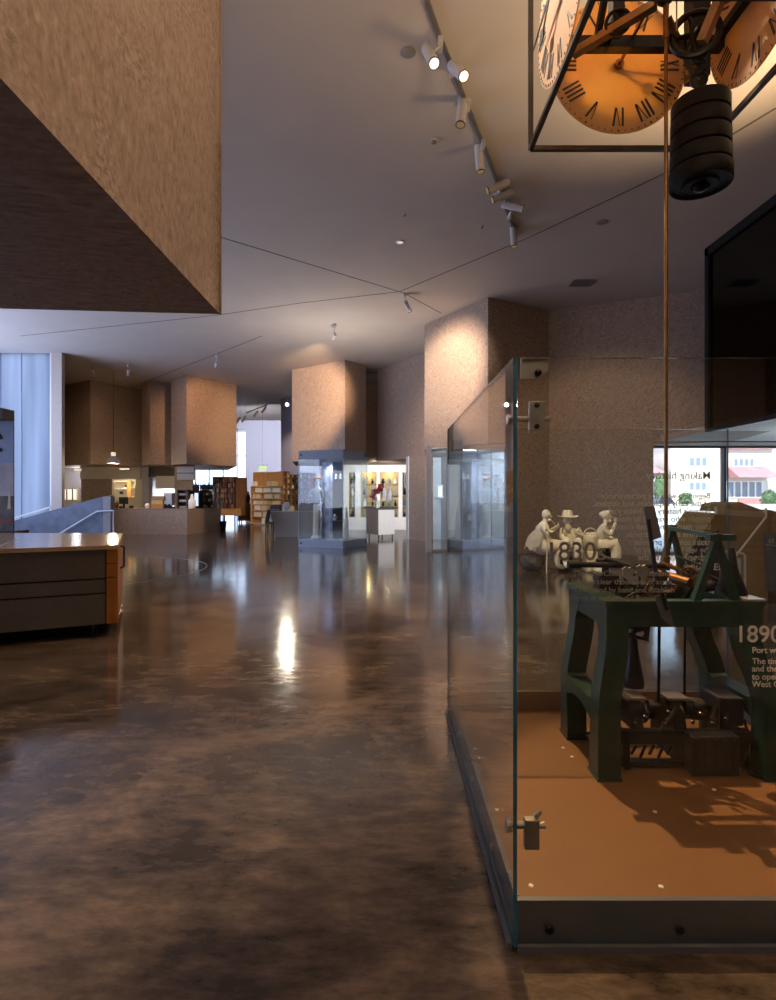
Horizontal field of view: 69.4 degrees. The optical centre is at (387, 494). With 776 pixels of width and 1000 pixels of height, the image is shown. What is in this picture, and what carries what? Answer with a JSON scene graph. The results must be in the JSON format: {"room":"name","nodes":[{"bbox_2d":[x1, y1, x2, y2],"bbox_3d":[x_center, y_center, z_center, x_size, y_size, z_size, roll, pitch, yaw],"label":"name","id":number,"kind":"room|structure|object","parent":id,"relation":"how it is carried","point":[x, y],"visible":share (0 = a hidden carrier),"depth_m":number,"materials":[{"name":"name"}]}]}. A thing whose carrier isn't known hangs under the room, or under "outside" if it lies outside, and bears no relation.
{"room":"museum","nodes":[
{"label":"museum","id":0,"kind":"room"},
{"bbox_2d":[51,352,64,510],"bbox_3d":[-11.745,-1.750,19.970,0.370,6.600,0.260,0,0,0],"label":"wall","id":1,"kind":"structure","parent":0,"point":[57,358],"depth_m":19.84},
{"bbox_2d":[0,353,50,520],"bbox_3d":[-13.931,-1.860,19.935,4.002,6.380,0.170,0,0,0],"label":"window","id":2,"kind":"structure","parent":1,"relation":"in","point":[25,378],"depth_m":19.95,"materials":[{"name":"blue glass"}]},
{"bbox_2d":[14,497,102,532],"bbox_3d":[-12.095,0.800,19.100,4.852,1.499,0.200,0,0,0],"label":"wall","id":3,"kind":"structure","parent":0,"point":[57,520],"depth_m":19.00,"materials":[{"name":"blue concrete"}]},
{"bbox_2d":[60,510,113,532],"bbox_3d":[-10.217,1.026,18.926,1.980,1.047,0.148,0,0,0],"label":"handrail","id":4,"kind":"object","parent":3,"relation":"attached to","point":[102,510],"visible":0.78,"depth_m":18.86,"materials":[{"name":"metal"}]},
{"bbox_2d":[65,468,80,506],"bbox_3d":[-16.286,0.100,28.450,1.832,2.900,0.100,0,0,0],"label":"wall","id":5,"kind":"structure","parent":0,"point":[72,478],"depth_m":28.40,"materials":[{"name":"paint"}]},
{"bbox_2d":[81,479,113,501],"bbox_3d":[-14.159,0.375,27.300,1.506,2.350,0.200,0,0,0],"label":"wall","id":6,"kind":"structure","parent":0,"point":[91,489],"depth_m":27.20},
{"bbox_2d":[65,380,140,467],"bbox_3d":[-15.200,-3.200,29.621,4.760,3.700,10.796,0,0,-31],"label":"wall","id":7,"kind":"structure","parent":0,"point":[88,404],"depth_m":25.40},
{"bbox_2d":[103,496,114,532],"bbox_3d":[-9.542,0.798,19.150,0.254,1.504,0.300,0,0,0],"label":"pier","id":8,"kind":"object","parent":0,"point":[108,501],"visible":0.64,"depth_m":19.00,"materials":[{"name":"grey concrete"}]},
{"bbox_2d":[0,0,219,313],"bbox_3d":[-6.628,-3.200,-0.910,10.745,3.700,10.180,0,0,0],"label":"wall","id":9,"kind":"structure","parent":0,"point":[110,109],"depth_m":2.90,"materials":[{"name":"wood"}]},
{"bbox_2d":[220,0,221,314],"bbox_3d":[-1.251,-3.200,4.184,0.015,3.700,0.016,0,0,0],"label":"trim","id":10,"kind":"structure","parent":9,"relation":"attached to","point":[220,0],"depth_m":4.18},
{"bbox_2d":[80,467,140,478],"bbox_3d":[-13.418,-1.189,27.175,2.939,0.823,0.250,0,0,0],"label":"wall","id":11,"kind":"structure","parent":0,"point":[88,472],"depth_m":27.05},
{"bbox_2d":[114,477,151,507],"bbox_3d":[-14.267,-0.050,29.900,5.438,3.200,0.200,0,0,0],"label":"wall","id":12,"kind":"structure","parent":0,"point":[131,501],"depth_m":29.80,"materials":[{"name":"beige laminate"}]},
{"bbox_2d":[136,467,141,507],"bbox_3d":[-12.631,0.100,28.421,0.268,2.900,3.002,0,0,-24],"label":"wall","id":13,"kind":"structure","parent":0,"point":[138,481],"depth_m":27.19,"materials":[{"name":"beige paint"}]},
{"bbox_2d":[114,481,134,497],"bbox_3d":[-13.727,-0.297,29.090,0.929,0.852,0.420,0,0,0],"label":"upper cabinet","id":14,"kind":"object","parent":13,"relation":"attached to","point":[130,492],"visible":0.79,"depth_m":29.27,"materials":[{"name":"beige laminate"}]},
{"bbox_2d":[142,467,147,507],"bbox_3d":[-12.240,0.100,28.257,0.317,2.900,3.511,0,0,-24],"label":"pier","id":15,"kind":"object","parent":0,"point":[144,469],"visible":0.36,"depth_m":26.82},
{"bbox_2d":[148,467,173,476],"bbox_3d":[-10.961,-1.109,27.150,1.479,0.482,0.300,0,0,0],"label":"wall","id":16,"kind":"structure","parent":0,"point":[152,471],"depth_m":27.00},
{"bbox_2d":[152,477,173,506],"bbox_3d":[-11.600,0.300,29.400,1.450,2.500,0.200,0,0,0],"label":"wall","id":17,"kind":"structure","parent":0,"point":[155,492],"depth_m":29.30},
{"bbox_2d":[155,476,173,488],"bbox_3d":[-10.513,-0.601,26.450,0.896,0.589,0.100,0,0,0],"label":"wall","id":18,"kind":"structure","parent":0,"point":[161,482],"depth_m":26.40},
{"bbox_2d":[174,467,192,507],"bbox_3d":[-9.548,0.100,26.200,1.035,2.900,0.400,0,0,0],"label":"pier","id":19,"kind":"object","parent":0,"point":[178,484],"depth_m":26.00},
{"bbox_2d":[141,375,235,469],"bbox_3d":[-9.847,-3.180,27.246,4.273,3.740,7.694,0,0,-21],"label":"wall","id":20,"kind":"structure","parent":0,"point":[203,411],"depth_m":24.70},
{"bbox_2d":[177,467,194,479],"bbox_3d":[-9.325,-1.037,25.822,0.792,0.691,0.056,0,0,0],"label":"menu sign","id":21,"kind":"object","parent":20,"relation":"attached to","point":[183,473],"visible":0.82,"depth_m":25.80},
{"bbox_2d":[236,420,245,428],"bbox_3d":[-17.318,-4.775,38.100,15.364,0.550,0.400,0,0,0],"label":"lintel","id":22,"kind":"object","parent":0,"point":[239,425],"visible":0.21,"depth_m":37.90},
{"bbox_2d":[194,429,245,517],"bbox_3d":[-16.800,-1.475,38.050,14.399,6.050,0.100,0,0,0],"label":"window","id":23,"kind":"structure","parent":22,"relation":"attached to","point":[236,429],"depth_m":38.00,"materials":[{"name":"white glass"}]},
{"bbox_2d":[246,420,321,517],"bbox_3d":[-1.618,-1.750,38.100,16.036,6.600,0.400,0,0,0],"label":"wall","id":24,"kind":"structure","parent":0,"point":[271,428],"depth_m":37.90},
{"bbox_2d":[281,397,299,474],"bbox_3d":[-5.104,-3.050,29.343,2.054,4.000,0.471,0,0,42],"label":"wall","id":25,"kind":"structure","parent":0,"point":[287,465],"depth_m":29.15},
{"bbox_2d":[292,360,365,465],"bbox_3d":[-2.564,-3.200,23.450,3.415,3.700,5.100,0,0,0],"label":"wall","id":26,"kind":"structure","parent":0,"point":[329,399],"depth_m":21.56,"materials":[{"name":"paint"}]},
{"bbox_2d":[364,384,377,464],"bbox_3d":[-0.781,-2.925,24.850,0.675,3.150,4.313,0,0,-1],"label":"wall","id":27,"kind":"structure","parent":0,"point":[371,389],"depth_m":22.70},
{"bbox_2d":[366,374,376,383],"bbox_3d":[-0.754,-4.700,23.400,0.759,0.700,0.200,0,0,0],"label":"wall panel","id":28,"kind":"object","parent":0,"point":[370,378],"visible":0.21,"depth_m":23.30,"materials":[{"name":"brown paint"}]},
{"bbox_2d":[343,464,405,529],"bbox_3d":[-0.558,-0.100,25.175,3.527,3.300,0.350,0,0,0],"label":"wall","id":29,"kind":"structure","parent":0,"point":[357,522],"depth_m":25.00,"materials":[{"name":"white paint"}]},
{"bbox_2d":[349,472,354,516],"bbox_3d":[-1.603,-0.005,25.180,0.277,2.030,0.320,0,0,0],"label":"wall niche","id":30,"kind":"object","parent":29,"relation":"in","point":[351,474],"visible":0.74,"depth_m":25.30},
{"bbox_2d":[361,472,375,516],"bbox_3d":[-0.871,-0.005,25.180,0.714,2.030,0.320,0,0,0],"label":"wall niche","id":31,"kind":"object","parent":29,"relation":"attached to","point":[370,475],"visible":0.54,"depth_m":25.30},
{"bbox_2d":[380,472,397,516],"bbox_3d":[0.056,-0.005,25.180,0.826,2.030,0.320,0,0,0],"label":"wall niche","id":32,"kind":"object","parent":29,"relation":"attached to","point":[383,475],"visible":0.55,"depth_m":25.30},
{"bbox_2d":[402,472,405,516],"bbox_3d":[0.748,-0.005,25.180,0.201,2.030,0.320,0,0,0],"label":"wall niche","id":33,"kind":"object","parent":29,"relation":"attached to","point":[403,473],"visible":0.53,"depth_m":25.30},
{"bbox_2d":[0,516,775,999],"bbox_3d":[-7.250,1.650,19.500,39.500,0.200,51.000,0,0,0],"label":"floor","id":34,"kind":"structure","parent":0,"point":[247,783],"depth_m":2.96,"materials":[{"name":"concrete"}]},
{"bbox_2d":[0,408,28,532],"bbox_3d":[-6.461,-0.030,9.025,0.995,3.159,0.550,0,0,0],"label":"display stand","id":35,"kind":"object","parent":34,"relation":"on","point":[6,415],"visible":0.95,"depth_m":9.00,"materials":[{"name":"black paint"}]},
{"bbox_2d":[0,408,13,420],"bbox_3d":[-6.491,-1.399,8.890,0.935,0.420,0.280,0,0,0],"label":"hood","id":36,"kind":"object","parent":35,"relation":"attached to","point":[5,414],"depth_m":8.86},
{"bbox_2d":[0,533,124,640],"bbox_3d":[-4.784,1.049,6.983,2.894,1.001,3.360,0,0,-19],"label":"counter","id":37,"kind":"object","parent":34,"relation":"on","point":[52,584],"visible":1,"depth_m":5.99,"materials":[{"name":"brown wood"}]},
{"bbox_2d":[115,507,220,534],"bbox_3d":[-9.573,1.050,23.900,4.116,1.000,4.000,0,0,0],"label":"countertop","id":38,"kind":"structure","parent":34,"relation":"on","point":[181,521],"depth_m":22.35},
{"bbox_2d":[163,493,174,507],"bbox_3d":[-9.065,0.234,23.183,0.351,0.632,0.435,0,0,0],"label":"coffee machine","id":39,"kind":"object","parent":38,"relation":"on","point":[169,500],"visible":0.94,"depth_m":23.05,"materials":[{"name":"metal"}]},
{"bbox_2d":[176,490,189,507],"bbox_3d":[-8.453,0.161,23.150,0.430,0.772,0.400,0,0,0],"label":"shelf","id":40,"kind":"object","parent":38,"relation":"on","point":[186,497],"visible":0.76,"depth_m":23.09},
{"bbox_2d":[188,494,195,508],"bbox_3d":[-7.963,0.255,22.750,0.284,0.591,0.280,0,0,0],"label":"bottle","id":41,"kind":"object","parent":38,"relation":"on","point":[191,502],"visible":1,"depth_m":22.65,"materials":[{"name":"ceramic"}]},
{"bbox_2d":[190,491,201,507],"bbox_3d":[-8.040,0.180,23.345,0.455,0.733,0.410,0,0,0],"label":"fridge","id":42,"kind":"object","parent":38,"relation":"on","point":[197,495],"visible":0.62,"depth_m":23.21,"materials":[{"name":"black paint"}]},
{"bbox_2d":[200,490,215,507],"bbox_3d":[-7.768,0.157,24.194,0.579,0.786,0.412,0,0,0],"label":"shelf","id":43,"kind":"object","parent":38,"relation":"on","point":[213,496],"visible":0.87,"depth_m":24.28,"materials":[{"name":"black metal"}]},
{"bbox_2d":[128,557,207,583],"bbox_3d":[-6.350,1.550,11.500,5.045,0.003,5.045,0,0,0],"label":"trim","id":44,"kind":"structure","parent":34,"relation":"on","point":[206,565],"depth_m":11.34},
{"bbox_2d":[212,477,246,523],"bbox_3d":[-8.569,0.285,30.350,1.674,2.529,0.700,0,0,0],"label":"bookshelf","id":45,"kind":"object","parent":34,"relation":"on","point":[240,509],"visible":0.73,"depth_m":30.09,"materials":[{"name":"brown wood"}]},
{"bbox_2d":[238,503,249,522],"bbox_3d":[-7.930,1.004,31.300,0.807,1.092,0.660,0,0,0],"label":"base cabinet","id":46,"kind":"object","parent":34,"relation":"on","point":[240,518],"visible":0.47,"depth_m":31.00,"materials":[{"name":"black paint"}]},
{"bbox_2d":[265,509,273,537],"bbox_3d":[-4.309,1.040,20.380,0.286,1.021,0.360,0,0,0],"label":"chair","id":47,"kind":"object","parent":34,"relation":"on","point":[267,522],"visible":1,"depth_m":20.23,"materials":[{"name":"black leather"}]},
{"bbox_2d":[250,471,315,524],"bbox_3d":[-5.574,0.171,30.017,1.911,2.759,3.074,0,0,32],"label":"bookshelf","id":48,"kind":"object","parent":34,"relation":"on","point":[261,478],"visible":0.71,"depth_m":29.20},
{"bbox_2d":[278,471,315,505],"bbox_3d":[-4.800,-0.331,29.789,0.330,1.757,2.609,0,0,33],"label":"shelf","id":49,"kind":"object","parent":48,"relation":"attached to","point":[281,477],"depth_m":29.42,"materials":[{"name":"brown wood"}]},
{"bbox_2d":[270,510,312,536],"bbox_3d":[-3.599,1.070,21.334,1.879,0.960,1.301,0,0,-15],"label":"countertop","id":50,"kind":"structure","parent":34,"relation":"on","point":[285,522],"depth_m":20.76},
{"bbox_2d":[298,449,366,548],"bbox_3d":[-1.666,0.113,16.997,1.718,2.874,1.244,0,0,22],"label":"showcase","id":51,"kind":"object","parent":34,"relation":"on","point":[335,455],"visible":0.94,"depth_m":16.60,"materials":[{"name":"blue metal"}]},
{"bbox_2d":[308,475,324,538],"bbox_3d":[-2.179,0.360,17.100,0.509,1.940,0.340,0,0,0],"label":"statue","id":52,"kind":"object","parent":51,"relation":"on","point":[316,489],"visible":1,"depth_m":17.02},
{"bbox_2d":[298,449,366,461],"bbox_3d":[-1.665,-1.189,17.000,1.694,0.270,1.216,0,0,22],"label":"hood","id":53,"kind":"object","parent":51,"relation":"attached to","point":[335,455],"depth_m":16.59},
{"bbox_2d":[322,462,343,538],"bbox_3d":[-1.678,0.161,17.098,0.698,2.338,0.296,0,0,0],"label":"column","id":54,"kind":"structure","parent":51,"relation":"on","point":[336,485],"depth_m":17.12,"materials":[{"name":"grey metal"}]},
{"bbox_2d":[322,462,331,538],"bbox_3d":[-1.848,0.161,17.148,0.369,2.338,0.050,0,0,24],"label":"picture","id":55,"kind":"object","parent":54,"relation":"attached to","point":[325,465],"depth_m":17.13},
{"bbox_2d":[344,507,348,538],"bbox_3d":[-1.266,0.840,16.960,0.140,0.980,0.120,0,0,0],"label":"pedestal","id":56,"kind":"object","parent":51,"relation":"on","point":[346,519],"visible":1,"depth_m":16.90,"materials":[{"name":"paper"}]},
{"bbox_2d":[367,508,393,538],"bbox_3d":[-0.278,0.880,20.046,0.704,1.340,0.866,0,0,-32],"label":"display stand","id":57,"kind":"object","parent":34,"relation":"on","point":[380,521],"visible":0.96,"depth_m":19.73,"materials":[{"name":"white paint"}]},
{"bbox_2d":[383,483,385,500],"bbox_3d":[-0.124,-0.100,19.850,0.140,0.620,0.140,0,0,0],"label":"vase","id":58,"kind":"object","parent":57,"relation":"on","point":[384,488],"visible":1,"depth_m":19.79,"materials":[{"name":"ceramic"}]},
{"bbox_2d":[370,483,383,500],"bbox_3d":[-0.378,-0.109,19.895,0.522,0.637,0.316,0,0,0],"label":"flowers","id":59,"kind":"object","parent":58,"relation":"in","point":[379,489],"visible":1,"depth_m":19.83,"materials":[{"name":"red plant"}]},
{"bbox_2d":[520,555,544,570],"bbox_3d":[2.952,1.405,11.497,0.486,0.290,0.564,0,0,0],"label":"seat","id":60,"kind":"object","parent":34,"relation":"on","point":[528,562],"visible":1,"depth_m":11.30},
{"bbox_2d":[524,509,564,572],"bbox_3d":[3.208,0.922,11.430,0.831,1.258,0.603,0,0,3],"label":"statue","id":61,"kind":"object","parent":60,"relation":"on","point":[538,541],"visible":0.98,"depth_m":11.27,"materials":[{"name":"white paint"}]},
{"bbox_2d":[557,510,582,567],"bbox_3d":[3.709,0.873,11.364,0.524,1.135,0.778,0,0,10],"label":"statue","id":62,"kind":"object","parent":34,"relation":"on","point":[568,534],"visible":0.88,"depth_m":11.35,"materials":[{"name":"white paint"}]},
{"bbox_2d":[582,550,597,571],"bbox_3d":[4.095,1.340,11.350,0.230,0.420,0.280,0,0,0],"label":"crate","id":63,"kind":"object","parent":34,"relation":"on","point":[590,553],"visible":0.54,"depth_m":11.22,"materials":[{"name":"white paint"}]},
{"bbox_2d":[582,528,597,550],"bbox_3d":[4.099,0.894,11.350,0.303,0.472,0.295,0,0,0],"label":"basket","id":64,"kind":"object","parent":63,"relation":"on","point":[592,537],"visible":0.95,"depth_m":11.25,"materials":[{"name":"white paint"}]},
{"bbox_2d":[445,357,775,953],"bbox_3d":[1.420,0.539,2.947,2.025,2.022,2.109,0,0,0],"label":"display case","id":65,"kind":"object","parent":34,"relation":"on","point":[657,860],"visible":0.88,"depth_m":2.41,"materials":[{"name":"clear glass"}]},
{"bbox_2d":[559,506,775,781],"bbox_3d":[1.583,0.788,3.246,1.077,1.463,0.754,0,0,0],"label":"machine","id":66,"kind":"object","parent":65,"relation":"on","point":[718,746],"visible":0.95,"depth_m":3.10,"materials":[{"name":"green paint"}]},
{"bbox_2d":[662,3,669,570],"bbox_3d":[1.626,-1.238,3.275,0.043,3.354,0.044,0,0,0],"label":"rod","id":67,"kind":"object","parent":66,"relation":"attached to","point":[666,559],"visible":0.89,"depth_m":3.27,"materials":[{"name":"brown metal"}]},
{"bbox_2d":[684,530,719,581],"bbox_3d":[4.398,1.019,7.825,0.550,1.062,0.250,0,0,0],"label":"text panel","id":68,"kind":"object","parent":34,"relation":"on","point":[715,566],"visible":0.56,"depth_m":7.80,"materials":[{"name":"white paint"}]},
{"bbox_2d":[675,501,767,596],"bbox_3d":[5.337,0.830,8.975,1.081,1.440,1.050,0,0,0],"label":"booth","id":69,"kind":"object","parent":34,"relation":"on","point":[744,519],"visible":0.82,"depth_m":8.50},
{"bbox_2d":[736,508,766,555],"bbox_3d":[5.384,0.557,8.311,0.665,0.724,0.030,0,0,-20],"label":"strut","id":70,"kind":"object","parent":69,"relation":"attached to","point":[765,517],"visible":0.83,"depth_m":8.32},
{"bbox_2d":[725,551,745,585],"bbox_3d":[4.981,1.174,8.057,0.332,0.751,0.046,0,0,0],"label":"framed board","id":71,"kind":"object","parent":34,"relation":"on","point":[742,553],"visible":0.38,"depth_m":8.04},
{"bbox_2d":[757,509,775,594],"bbox_3d":[6.190,0.887,8.762,1.006,1.319,0.675,0,0,0],"label":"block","id":72,"kind":"object","parent":34,"relation":"on","point":[770,536],"visible":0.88,"depth_m":8.44,"materials":[{"name":"wood"}]},
{"bbox_2d":[765,538,775,545],"bbox_3d":[5.943,0.722,8.432,0.511,0.150,0.015,0,0,0],"label":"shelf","id":73,"kind":"object","parent":72,"relation":"attached to","point":[768,541],"depth_m":8.44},
{"bbox_2d":[0,0,775,431],"bbox_3d":[-7.250,-5.175,19.500,39.500,0.250,51.000,0,0,0],"label":"ceiling","id":74,"kind":"structure","parent":0,"point":[327,129],"depth_m":9.70,"materials":[{"name":"paint"}]},
{"bbox_2d":[107,370,119,463],"bbox_3d":[-11.086,-3.161,22.600,0.496,3.779,0.496,0,0,0],"label":"pendant lamp","id":75,"kind":"object","parent":74,"relation":"hanging from","point":[113,459],"visible":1,"depth_m":22.60,"materials":[{"name":"metal"}]},
{"bbox_2d":[258,409,266,469],"bbox_3d":[-7.396,-3.250,33.010,0.560,3.600,0.080,0,0,0],"label":"exit sign","id":76,"kind":"object","parent":74,"relation":"hanging from","point":[261,467],"visible":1,"depth_m":32.99,"materials":[{"name":"black paint"}]},
{"bbox_2d":[222,237,440,312],"bbox_3d":[-1.272,-5.049,12.646,7.968,0.006,0.394,0,0,-44],"label":"trim","id":77,"kind":"structure","parent":74,"relation":"attached to","point":[222,237],"depth_m":12.53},
{"bbox_2d":[23,108,775,335],"bbox_3d":[-2.500,-5.049,13.843,19.770,0.006,3.085,0,0,32],"label":"trim","id":78,"kind":"structure","parent":74,"relation":"attached to","point":[774,108],"depth_m":11.80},
{"bbox_2d":[400,46,415,58],"bbox_3d":[0.228,-5.044,6.384,0.182,0.016,0.182,0,0,0],"label":"ceiling speaker","id":79,"kind":"object","parent":74,"relation":"attached to","point":[407,52],"visible":1,"depth_m":6.37},
{"bbox_2d":[425,0,513,227],"bbox_3d":[1.458,-5.030,8.300,0.079,0.040,5.635,0,0,22],"label":"track","id":80,"kind":"object","parent":74,"relation":"attached to","point":[427,2],"visible":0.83,"depth_m":6.94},
{"bbox_2d":[421,35,442,69],"bbox_3d":[0.488,-4.834,6.162,0.234,0.379,0.289,0,0,0],"label":"track light","id":81,"kind":"object","parent":80,"relation":"attached to","point":[427,50],"visible":1,"depth_m":6.11,"materials":[{"name":"white metal"}]},
{"bbox_2d":[447,59,468,82],"bbox_3d":[0.773,-4.824,6.425,0.161,0.371,0.459,0,0,-19],"label":"track light","id":82,"kind":"object","parent":80,"relation":"attached to","point":[455,69],"visible":1,"depth_m":6.30,"materials":[{"name":"white metal"}]},
{"bbox_2d":[455,96,470,128],"bbox_3d":[0.953,-4.860,7.132,0.201,0.389,0.235,0,0,0],"label":"track light","id":83,"kind":"object","parent":80,"relation":"attached to","point":[464,104],"visible":1,"depth_m":7.06,"materials":[{"name":"white metal"}]},
{"bbox_2d":[474,139,485,173],"bbox_3d":[1.323,-4.861,8.023,0.161,0.386,0.294,0,0,0],"label":"track light","id":84,"kind":"object","parent":80,"relation":"attached to","point":[479,148],"visible":1,"depth_m":8.04,"materials":[{"name":"white metal"}]},
{"bbox_2d":[485,178,509,194],"bbox_3d":[1.743,-4.896,9.031,0.390,0.258,0.423,0,0,0],"label":"track light","id":85,"kind":"object","parent":80,"relation":"attached to","point":[497,187],"visible":0.98,"depth_m":8.84,"materials":[{"name":"white metal"}]},
{"bbox_2d":[491,188,514,203],"bbox_3d":[1.878,-4.892,9.375,0.391,0.252,0.539,0,0,0],"label":"track light","id":86,"kind":"object","parent":80,"relation":"attached to","point":[504,195],"visible":0.88,"depth_m":9.13,"materials":[{"name":"white metal"}]},
{"bbox_2d":[501,200,524,219],"bbox_3d":[2.115,-4.888,9.730,0.392,0.244,0.707,0,0,0],"label":"track light","id":87,"kind":"object","parent":80,"relation":"attached to","point":[518,207],"visible":0.99,"depth_m":9.43,"materials":[{"name":"white metal"}]},
{"bbox_2d":[510,225,517,247],"bbox_3d":[2.366,-4.862,10.580,0.143,0.380,0.204,0,0,0],"label":"track light","id":88,"kind":"object","parent":80,"relation":"attached to","point":[513,231],"visible":1,"depth_m":10.49,"materials":[{"name":"white metal"}]},
{"bbox_2d":[568,280,596,286],"bbox_3d":[4.629,-5.044,13.344,0.551,0.012,0.464,0,0,0],"label":"ceiling vent","id":89,"kind":"object","parent":74,"relation":"in","point":[575,283],"visible":1,"depth_m":13.35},
{"bbox_2d":[528,0,775,151],"bbox_3d":[1.580,-3.712,3.272,1.285,2.675,1.285,0,0,0],"label":"clock","id":90,"kind":"object","parent":74,"relation":"hanging from","point":[603,61],"visible":0.97,"depth_m":3.59,"materials":[{"name":"brown metal"}]},
{"bbox_2d":[668,1,733,200],"bbox_3d":[1.830,-3.414,3.280,0.336,3.272,0.336,0,0,-11],"label":"weight","id":91,"kind":"object","parent":74,"relation":"hanging from","point":[701,162],"visible":0.96,"depth_m":3.19,"materials":[{"name":"metal"}]},
{"bbox_2d":[377,352,424,464],"bbox_3d":[0.747,-3.200,23.350,2.555,3.700,7.300,0,0,0],"label":"wall","id":92,"kind":"structure","parent":0,"point":[401,384],"depth_m":21.17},
{"bbox_2d":[409,455,432,541],"bbox_3d":[1.092,0.100,19.384,0.464,2.900,2.026,0,0,-25],"label":"wall","id":93,"kind":"structure","parent":0,"point":[417,464],"depth_m":19.04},
{"bbox_2d":[406,456,408,538],"bbox_3d":[0.688,0.100,19.774,0.044,2.900,0.449,0,0,-8],"label":"trim","id":94,"kind":"structure","parent":93,"relation":"attached to","point":[407,458],"depth_m":19.68,"materials":[{"name":"white paint"}]},
{"bbox_2d":[433,457,440,539],"bbox_3d":[3.018,0.100,19.600,3.251,2.900,0.200,0,0,0],"label":"wall","id":95,"kind":"structure","parent":0,"point":[436,460],"depth_m":19.50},
{"bbox_2d":[431,444,505,456],"bbox_3d":[2.334,-1.323,17.532,2.846,0.025,5.011,0,0,15],"label":"ceiling","id":96,"kind":"structure","parent":0,"point":[484,449],"depth_m":16.48,"materials":[{"name":"white paint"}]},
{"bbox_2d":[441,452,503,545],"bbox_3d":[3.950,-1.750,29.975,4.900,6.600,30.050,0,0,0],"label":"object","id":97,"kind":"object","parent":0,"point":[469,461],"depth_m":18.10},
{"bbox_2d":[425,297,548,454],"bbox_3d":[2.768,-3.195,16.900,3.365,3.710,5.200,0,0,0],"label":"wall","id":98,"kind":"structure","parent":0,"point":[466,348],"depth_m":14.93,"materials":[{"name":"paint"}]},
{"bbox_2d":[426,446,503,551],"bbox_3d":[2.239,0.105,15.725,2.647,2.890,0.202,0,0,-23],"label":"window","id":99,"kind":"structure","parent":98,"relation":"in","point":[428,448],"depth_m":15.46,"materials":[{"name":"grey metal"}]},
{"bbox_2d":[504,442,652,555],"bbox_3d":[5.001,0.100,15.123,3.668,2.900,1.384,0,0,6],"label":"wall","id":100,"kind":"structure","parent":0,"point":[584,473],"depth_m":14.84,"materials":[{"name":"paint"}]},
{"bbox_2d":[653,446,775,553],"bbox_3d":[9.646,0.120,14.830,5.708,2.860,0.140,0,0,0],"label":"window","id":101,"kind":"structure","parent":100,"relation":"in","point":[723,448],"depth_m":14.78,"materials":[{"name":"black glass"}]},
{"bbox_2d":[549,290,704,445],"bbox_3d":[5.778,-3.200,14.941,5.266,3.700,1.636,0,0,11],"label":"wall","id":102,"kind":"structure","parent":0,"point":[592,401],"depth_m":14.53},
{"bbox_2d":[653,441,775,445],"bbox_3d":[9.628,-1.370,14.275,5.744,0.160,1.250,0,0,0],"label":"lintel","id":103,"kind":"object","parent":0,"point":[670,443],"visible":0.46,"depth_m":14.03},
{"bbox_2d":[660,419,775,440],"bbox_3d":[9.560,-1.380,3.860,5.880,0.140,19.520,0,0,0],"label":"ceiling","id":104,"kind":"structure","parent":0,"point":[698,433],"depth_m":12.33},
{"bbox_3d":[4.345,1.410,11.545,0.511,0.280,0.528,0,0,0],"label":"seat","id":105,"kind":"object","parent":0,"visible":0},
{"bbox_2d":[596,510,620,558],"bbox_3d":[4.493,0.890,11.483,0.571,1.186,0.521,0,0,0],"label":"statue","id":106,"kind":"object","parent":105,"relation":"on","point":[605,540],"visible":0.78,"depth_m":11.29,"materials":[{"name":"white paint"}]},
{"label":"outside","id":107,"kind":"structure","parent":0,"visible":0},
{"bbox_2d":[653,523,675,550],"bbox_3d":[62.500,1.760,77.600,115.000,0.180,124.800,0,0,0],"label":"ground","id":108,"kind":"structure","parent":107,"point":[660,524],"depth_m":20.56,"materials":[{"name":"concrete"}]},
{"bbox_2d":[653,472,663,496],"bbox_3d":[27.176,-0.332,55.992,1.455,4.005,1.438,0,0,0],"label":"shrub","id":109,"kind":"object","parent":108,"relation":"on","point":[658,484],"visible":0.59,"depth_m":55.67,"materials":[{"name":"green plant"}]},
{"bbox_2d":[653,497,675,503],"bbox_3d":[24.375,0.910,49.975,1.964,1.520,1.650,0,0,0],"label":"parked car","id":110,"kind":"object","parent":108,"relation":"on","point":[659,499],"visible":0.06,"depth_m":49.20,"materials":[{"name":"paint"}]},
{"bbox_2d":[677,491,693,503],"bbox_3d":[28.643,0.624,53.985,1.543,2.091,1.508,0,0,0],"label":"shrub","id":111,"kind":"object","parent":108,"relation":"on","point":[689,501],"visible":0.46,"depth_m":53.70,"materials":[{"name":"green plant"}]},
{"bbox_2d":[653,448,719,503],"bbox_3d":[32.946,-2.969,63.000,5.650,9.277,7.000,0,0,0],"label":"brick house","id":112,"kind":"structure","parent":108,"relation":"on","point":[684,461],"depth_m":60.01,"materials":[{"name":"paint"}]},
{"bbox_2d":[653,504,775,514],"bbox_3d":[27.271,1.205,46.125,13.143,0.931,0.250,0,0,0],"label":"wall","id":113,"kind":"structure","parent":108,"relation":"on","point":[772,507],"depth_m":46.00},
{"bbox_2d":[720,448,775,503],"bbox_3d":[38.772,-2.111,62.150,5.141,7.563,8.700,0,0,0],"label":"brick house","id":114,"kind":"structure","parent":108,"relation":"on","point":[751,474],"depth_m":59.95,"materials":[{"name":"paint"}]},
{"bbox_2d":[759,488,775,503],"bbox_3d":[35.467,0.510,51.984,1.707,2.320,1.738,0,0,0],"label":"shrub","id":115,"kind":"object","parent":108,"relation":"on","point":[769,497],"visible":0.72,"depth_m":51.68,"materials":[{"name":"green plant"}]},
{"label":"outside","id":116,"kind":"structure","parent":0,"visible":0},
{"bbox_2d":[657,515,681,522],"bbox_3d":[59.000,1.635,39.000,102.000,0.070,10.000,0,0,0],"label":"verge","id":117,"kind":"structure","parent":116,"point":[658,516],"depth_m":39.83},
{"bbox_3d":[9.560,-3.250,13.150,5.880,3.600,3.500,0,0,0],"label":"wall","id":118,"kind":"structure","parent":0,"visible":0},
{"bbox_2d":[705,194,775,431],"bbox_3d":[6.560,-3.170,2.800,0.120,3.760,17.400,0,0,0],"label":"television screen","id":119,"kind":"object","parent":118,"relation":"in","point":[740,265],"depth_m":10.33,"materials":[{"name":"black glass"}]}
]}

